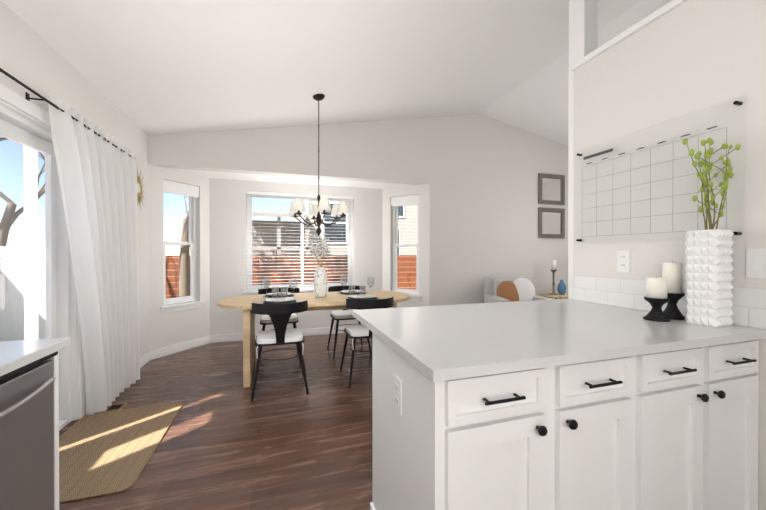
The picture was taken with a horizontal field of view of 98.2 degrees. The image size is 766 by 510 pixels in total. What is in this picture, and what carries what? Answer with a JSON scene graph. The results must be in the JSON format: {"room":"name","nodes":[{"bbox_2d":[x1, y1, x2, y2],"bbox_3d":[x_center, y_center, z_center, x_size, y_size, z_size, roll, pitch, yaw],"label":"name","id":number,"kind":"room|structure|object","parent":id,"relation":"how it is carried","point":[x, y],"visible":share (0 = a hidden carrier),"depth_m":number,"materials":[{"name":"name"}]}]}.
{"room":"dining room","nodes":[
{"label":"dining room","id":0,"kind":"room"},
{"bbox_2d":[0,0,148,419],"bbox_3d":[-1.613,-0.075,0.230,0.150,2.580,7.390,0,0,-18],"label":"wall","id":1,"kind":"structure","parent":0,"point":[30,57],"depth_m":2.35,"materials":[{"name":"paint"}]},
{"bbox_2d":[0,105,70,430],"bbox_3d":[-2.080,0.194,1.725,0.163,2.028,1.416,0,0,-18],"label":"sliding glass door","id":2,"kind":"structure","parent":1,"relation":"in","point":[19,129],"depth_m":2.29,"materials":[{"name":"white plastic"}]},
{"bbox_2d":[0,84,85,420],"bbox_3d":[-2.026,0.155,1.742,0.050,2.105,1.570,0,0,-18],"label":"door frame","id":3,"kind":"structure","parent":1,"relation":"attached to","point":[16,102],"depth_m":2.40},
{"bbox_2d":[0,68,131,156],"bbox_3d":[-2.013,-0.918,1.894,0.105,0.060,2.670,0,0,-18],"label":"curtain rod","id":4,"kind":"object","parent":1,"relation":"attached to","point":[28,98],"visible":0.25,"depth_m":1.94,"materials":[{"name":"black metal"}]},
{"bbox_2d":[45,95,139,414],"bbox_3d":[-2.193,0.112,2.581,0.111,2.160,1.220,0,0,-18],"label":"curtain","id":5,"kind":"object","parent":4,"relation":"hanging from","point":[97,174],"visible":1,"depth_m":2.53,"materials":[{"name":"white fabric"}]},
{"bbox_2d":[137,169,145,208],"bbox_3d":[-2.561,-0.690,3.470,0.018,0.448,0.445,0,0,-18],"label":"sunburst mirror","id":6,"kind":"object","parent":1,"relation":"attached to","point":[139,190],"visible":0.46,"depth_m":3.49,"materials":[{"name":"gold metal"}]},
{"bbox_2d":[59,333,371,509],"bbox_3d":[1.816,1.258,1.725,7.650,0.100,8.230,0,0,-18],"label":"floor","id":7,"kind":"structure","parent":0,"point":[282,440],"depth_m":2.25,"materials":[{"name":"brown wood"}]},
{"bbox_2d":[0,337,70,509],"bbox_3d":[-0.960,0.761,-0.433,0.681,0.914,3.220,0,0,-18],"label":"countertop","id":8,"kind":"structure","parent":7,"relation":"on","point":[17,356],"depth_m":1.10,"materials":[{"name":"white stone"}]},
{"bbox_2d":[0,360,55,509],"bbox_3d":[-1.323,0.783,0.785,0.678,0.834,0.593,0,0,-18],"label":"dishwasher","id":9,"kind":"object","parent":8,"relation":"in","point":[26,444],"visible":1,"depth_m":1.03,"materials":[{"name":"silver metal"}]},
{"bbox_2d":[106,403,126,410],"bbox_3d":[-2.079,1.200,2.523,0.110,0.008,0.310,0,0,-18],"label":"floor vent","id":10,"kind":"object","parent":7,"relation":"in","point":[116,407],"visible":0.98,"depth_m":2.61,"materials":[{"name":"gold metal"}]},
{"bbox_2d":[59,402,182,502],"bbox_3d":[-1.764,1.200,2.099,0.650,0.010,1.050,0,0,-18],"label":"jute rug","id":11,"kind":"object","parent":7,"relation":"on","point":[105,453],"visible":0.77,"depth_m":2.05,"materials":[{"name":"beige wicker"}]},
{"bbox_2d":[258,287,299,360],"bbox_3d":[-1.209,0.802,3.869,0.472,0.797,0.498,0,0,-18],"label":"chair","id":12,"kind":"object","parent":7,"relation":"on","point":[265,320],"visible":0.4,"depth_m":3.85,"materials":[{"name":"black metal"}]},
{"bbox_2d":[251,300,308,400],"bbox_3d":[-0.932,0.806,3.007,0.472,0.797,0.498,0,0,-18],"label":"chair","id":13,"kind":"object","parent":7,"relation":"on","point":[280,316],"visible":1,"depth_m":2.82,"materials":[{"name":"black wood"}]},
{"bbox_2d":[217,291,409,387],"bbox_3d":[-0.668,0.825,3.557,2.000,0.750,0.900,0,0,-18],"label":"dining table","id":14,"kind":"object","parent":7,"relation":"on","point":[332,300],"visible":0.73,"depth_m":3.29,"materials":[{"name":"brown wood"}]},
{"bbox_2d":[263,278,294,297],"bbox_3d":[-1.135,0.344,3.638,0.340,0.210,0.376,0,0,-18],"label":"place setting","id":15,"kind":"object","parent":14,"relation":"on","point":[275,294],"visible":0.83,"depth_m":3.51,"materials":[{"name":"white ceramic"}]},
{"bbox_2d":[261,278,297,303],"bbox_3d":[-1.000,0.346,3.215,0.340,0.210,0.376,0,0,-18],"label":"place setting","id":16,"kind":"object","parent":14,"relation":"on","point":[283,300],"visible":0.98,"depth_m":3.19,"materials":[{"name":"white ceramic"}]},
{"bbox_2d":[306,231,328,297],"bbox_3d":[-0.678,0.094,3.510,0.270,0.712,0.379,0,0,-18],"label":"vase","id":17,"kind":"object","parent":14,"relation":"on","point":[320,282],"visible":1,"depth_m":3.50,"materials":[{"name":"ceramic"}]},
{"bbox_2d":[338,276,366,294],"bbox_3d":[-0.355,0.343,3.888,0.340,0.210,0.376,0,0,-18],"label":"place setting","id":18,"kind":"object","parent":14,"relation":"on","point":[350,292],"visible":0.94,"depth_m":3.76,"materials":[{"name":"white ceramic"}]},
{"bbox_2d":[345,277,378,299],"bbox_3d":[-0.219,0.345,3.466,0.340,0.210,0.376,0,0,-18],"label":"place setting","id":19,"kind":"object","parent":14,"relation":"on","point":[361,296],"visible":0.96,"depth_m":3.47,"materials":[{"name":"white ceramic"}]},
{"bbox_2d":[327,285,371,358],"bbox_3d":[-0.428,0.801,4.120,0.472,0.797,0.498,0,0,-18],"label":"chair","id":20,"kind":"object","parent":7,"relation":"on","point":[344,314],"visible":0.48,"depth_m":4.11,"materials":[{"name":"black metal"}]},
{"bbox_2d":[339,297,393,388],"bbox_3d":[-0.151,0.805,3.257,0.472,0.797,0.498,0,0,-18],"label":"chair","id":21,"kind":"object","parent":7,"relation":"on","point":[354,332],"visible":0.65,"depth_m":3.06,"materials":[{"name":"black metal"}]},
{"bbox_2d":[370,335,643,509],"bbox_3d":[0.406,0.768,1.315,0.746,0.884,0.644,0,0,-18],"label":"base cabinet","id":22,"kind":"object","parent":7,"relation":"on","point":[561,404],"depth_m":1.03,"materials":[{"name":"white wood"}]},
{"bbox_2d":[352,299,765,382],"bbox_3d":[0.679,0.310,1.534,1.462,0.030,0.960,0,0,-18],"label":"countertop","id":23,"kind":"structure","parent":22,"relation":"on","point":[445,343],"depth_m":1.24,"materials":[{"name":"white stone"}]},
{"bbox_2d":[643,277,670,321],"bbox_3d":[1.244,0.194,1.507,0.100,0.200,0.100,0,0,-18],"label":"candle","id":24,"kind":"object","parent":23,"relation":"on","point":[656,298],"visible":1,"depth_m":1.48,"materials":[{"name":"white wax"}]},
{"bbox_2d":[662,261,684,319],"bbox_3d":[1.354,0.161,1.553,0.100,0.266,0.100,0,0,-18],"label":"candle","id":25,"kind":"object","parent":23,"relation":"on","point":[672,272],"visible":0.83,"depth_m":1.52,"materials":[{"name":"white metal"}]},
{"bbox_2d":[682,138,740,327],"bbox_3d":[1.380,-0.109,1.397,0.142,0.808,0.170,0,0,-18],"label":"vase","id":26,"kind":"object","parent":23,"relation":"on","point":[709,260],"visible":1,"depth_m":1.38,"materials":[{"name":"white ceramic"}]},
{"bbox_2d":[484,276,551,302],"bbox_3d":[1.861,0.757,4.618,0.722,0.883,0.705,0,0,-3],"label":"sofa","id":27,"kind":"object","parent":7,"relation":"on","point":[507,288],"visible":0.48,"depth_m":4.65,"materials":[{"name":"white fabric"}]},
{"bbox_2d":[538,293,567,298],"bbox_3d":[2.655,0.903,5.149,0.440,0.581,0.440,0,0,-18],"label":"side table","id":28,"kind":"object","parent":7,"relation":"on","point":[547,295],"visible":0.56,"depth_m":5.02,"materials":[{"name":"brown wood"}]},
{"bbox_2d":[549,260,557,294],"bbox_3d":[2.633,0.344,5.118,0.130,0.538,0.127,0,0,-18],"label":"candlestick","id":29,"kind":"object","parent":28,"relation":"on","point":[553,270],"visible":1,"depth_m":5.10,"materials":[{"name":"silver metal"}]},
{"bbox_2d":[557,280,565,294],"bbox_3d":[2.759,0.497,5.117,0.120,0.230,0.120,0,0,-18],"label":"vase","id":30,"kind":"object","parent":28,"relation":"on","point":[561,287],"visible":1,"depth_m":5.08,"materials":[{"name":"ceramic"}]},
{"bbox_2d":[568,0,597,298],"bbox_3d":[1.317,-0.400,2.187,0.115,3.211,0.120,0,0,-18],"label":"post","id":31,"kind":"object","parent":7,"relation":"on","point":[583,28],"visible":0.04,"depth_m":2.19,"materials":[{"name":"white paint"}]},
{"bbox_2d":[644,339,759,509],"bbox_3d":[1.087,0.767,1.534,0.685,0.884,0.644,0,0,-18],"label":"base cabinet","id":32,"kind":"object","parent":7,"relation":"on","point":[701,405],"depth_m":1.22,"materials":[{"name":"white wood"}]},
{"bbox_2d":[169,168,411,188],"bbox_3d":[-1.113,-1.105,4.708,3.840,0.120,0.780,0,0,-18],"label":"ceiling","id":33,"kind":"structure","parent":0,"point":[272,178],"depth_m":4.59,"materials":[{"name":"paint"}]},
{"bbox_2d":[1,0,665,145],"bbox_3d":[1.897,-1.797,1.427,7.570,0.948,7.540,0,0,-18],"label":"ceiling","id":34,"kind":"structure","parent":0,"point":[152,67],"depth_m":2.87,"materials":[{"name":"paint"}]},
{"bbox_2d":[289,94,348,235],"bbox_3d":[-0.687,-0.953,3.543,0.612,1.505,0.658,0,0,-18],"label":"chandelier","id":35,"kind":"object","parent":34,"relation":"hanging from","point":[340,209],"visible":1,"depth_m":3.52,"materials":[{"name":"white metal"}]},
{"bbox_2d":[148,114,567,350],"bbox_3d":[0.675,-0.512,5.242,7.570,3.410,0.760,0,0,-18],"label":"wall","id":36,"kind":"structure","parent":0,"point":[478,173],"depth_m":4.86,"materials":[{"name":"paint"}]},
{"bbox_2d":[160,192,204,313],"bbox_3d":[-2.554,-0.104,4.173,0.175,1.593,0.560,0,0,23],"label":"bay window","id":37,"kind":"structure","parent":36,"relation":"in","point":[167,307],"depth_m":4.31,"materials":[{"name":"white plastic"}]},
{"bbox_2d":[163,179,198,197],"bbox_3d":[-2.537,-0.825,4.162,0.042,0.147,0.478,0,0,23],"label":"window shade","id":38,"kind":"object","parent":37,"relation":"attached to","point":[172,187],"visible":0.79,"depth_m":4.13,"materials":[{"name":"white fabric"}]},
{"bbox_2d":[140,326,344,367],"bbox_3d":[1.259,1.151,3.428,7.270,0.100,4.285,0,0,-18],"label":"baseboard","id":39,"kind":"structure","parent":36,"relation":"attached to","point":[158,353],"depth_m":4.41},
{"bbox_2d":[243,194,352,295],"bbox_3d":[-1.200,-0.155,4.933,1.620,1.498,0.175,0,0,-18],"label":"bay window","id":40,"kind":"structure","parent":36,"relation":"in","point":[249,242],"depth_m":4.90,"materials":[{"name":"white plastic"}]},
{"bbox_2d":[246,191,353,290],"bbox_3d":[-1.193,-0.201,4.913,1.538,1.405,0.052,0,0,-18],"label":"window blinds","id":41,"kind":"object","parent":40,"relation":"attached to","point":[330,197],"visible":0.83,"depth_m":4.88,"materials":[{"name":"plastic"}]},
{"bbox_2d":[391,195,418,206],"bbox_3d":[0.342,-0.829,5.083,0.478,0.147,0.042,0,0,31],"label":"window shade","id":42,"kind":"object","parent":36,"relation":"attached to","point":[405,200],"visible":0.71,"depth_m":5.07,"materials":[{"name":"white fabric"}]},
{"bbox_2d":[393,205,420,300],"bbox_3d":[0.351,-0.108,5.103,0.560,1.593,0.175,0,0,31],"label":"bay window","id":43,"kind":"structure","parent":36,"relation":"in","point":[415,296],"depth_m":5.18,"materials":[{"name":"white plastic"}]},
{"bbox_2d":[538,207,564,237],"bbox_3d":[2.800,-0.529,5.508,0.540,0.500,0.030,0,0,-18],"label":"mirror","id":44,"kind":"object","parent":36,"relation":"attached to","point":[551,222],"visible":0.98,"depth_m":5.50,"materials":[{"name":"wood"}]},
{"bbox_2d":[538,173,564,204],"bbox_3d":[2.800,-1.089,5.505,0.540,0.500,0.030,0,0,-18],"label":"mirror","id":45,"kind":"object","parent":36,"relation":"attached to","point":[551,189],"visible":1,"depth_m":5.50,"materials":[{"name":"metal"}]},
{"bbox_2d":[573,0,765,509],"bbox_3d":[2.393,0.010,0.167,0.960,2.410,4.520,0,0,-18],"label":"wall","id":46,"kind":"structure","parent":0,"point":[688,58],"depth_m":1.63,"materials":[{"name":"paint"}]},
{"bbox_2d":[617,251,629,271],"bbox_3d":[1.344,0.035,1.854,0.007,0.120,0.072,0,0,-18],"label":"outlet","id":47,"kind":"object","parent":46,"relation":"attached to","point":[623,261],"visible":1,"depth_m":1.85,"materials":[{"name":"white plastic"}]},
{"bbox_2d":[571,0,687,70],"bbox_3d":[2.382,-1.212,0.160,0.982,0.035,4.525,0,0,-18],"label":"trim","id":48,"kind":"structure","parent":46,"relation":"on","point":[650,18],"depth_m":1.80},
{"bbox_2d":[575,96,744,243],"bbox_3d":[1.364,-0.363,1.746,0.032,0.593,0.810,0,0,-18],"label":"wall calendar","id":49,"kind":"object","parent":46,"relation":"attached to","point":[739,103],"visible":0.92,"depth_m":1.68,"materials":[{"name":"glass"}]},
{"bbox_2d":[572,275,765,329],"bbox_3d":[1.388,0.212,1.718,0.007,0.164,0.953,0,0,-18],"label":"tile backsplash","id":50,"kind":"structure","parent":46,"relation":"attached to","point":[748,308],"depth_m":1.78,"materials":[{"name":"white tile"}]},
{"bbox_2d":[746,248,765,277],"bbox_3d":[1.510,0.033,1.335,0.007,0.120,0.072,0,0,-18],"label":"switch plate","id":51,"kind":"object","parent":46,"relation":"attached to","point":[755,262],"visible":1,"depth_m":1.34,"materials":[{"name":"white plastic"}]},
{"label":"outside","id":52,"kind":"structure","parent":0,"visible":0},
{"bbox_3d":[-3.598,1.530,1.286,2.970,0.560,3.700,0,0,-18],"label":"deck","id":53,"kind":"object","parent":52,"visible":0},
{"bbox_2d":[24,146,37,339],"bbox_3d":[-3.041,-0.127,2.865,0.060,2.740,0.060,0,0,-18],"label":"post","id":54,"kind":"object","parent":53,"relation":"on","point":[27,252],"depth_m":2.84,"materials":[{"name":"white plastic"}]},
{"bbox_3d":[-0.749,1.871,10.131,85.000,0.200,80.000,0,0,-18],"label":"ground","id":55,"kind":"structure","parent":52,"visible":0},
{"bbox_2d":[0,154,44,246],"bbox_3d":[-11.463,-2.393,10.077,4.241,8.409,5.204,0,0,-18],"label":"tree","id":56,"kind":"object","parent":55,"relation":"on","point":[13,213],"depth_m":9.51,"materials":[{"name":"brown plant"}]},
{"bbox_2d":[178,214,189,296],"bbox_3d":[-3.691,-1.413,6.313,1.889,6.440,6.298,0,0,-18],"label":"tree","id":57,"kind":"object","parent":55,"relation":"on","point":[183,275],"depth_m":6.54,"materials":[{"name":"brown plant"}]},
{"bbox_2d":[0,247,416,340],"bbox_3d":[4.625,0.779,2.708,21.300,2.050,14.710,0,0,-18],"label":"fence","id":58,"kind":"object","parent":55,"relation":"on","point":[404,262],"depth_m":7.40,"materials":[{"name":"brown cedar wood"}]},
{"bbox_2d":[252,213,309,254],"bbox_3d":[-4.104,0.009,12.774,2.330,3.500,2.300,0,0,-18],"label":"house","id":59,"kind":"structure","parent":55,"relation":"on","point":[257,241],"depth_m":13.43,"materials":[{"name":"beige"}]},
{"bbox_2d":[294,200,416,254],"bbox_3d":[0.453,-2.548,19.949,11.400,8.550,10.700,0,0,-18],"label":"house","id":60,"kind":"structure","parent":55,"relation":"on","point":[412,233],"depth_m":14.01,"materials":[{"name":"beige"}]}
]}

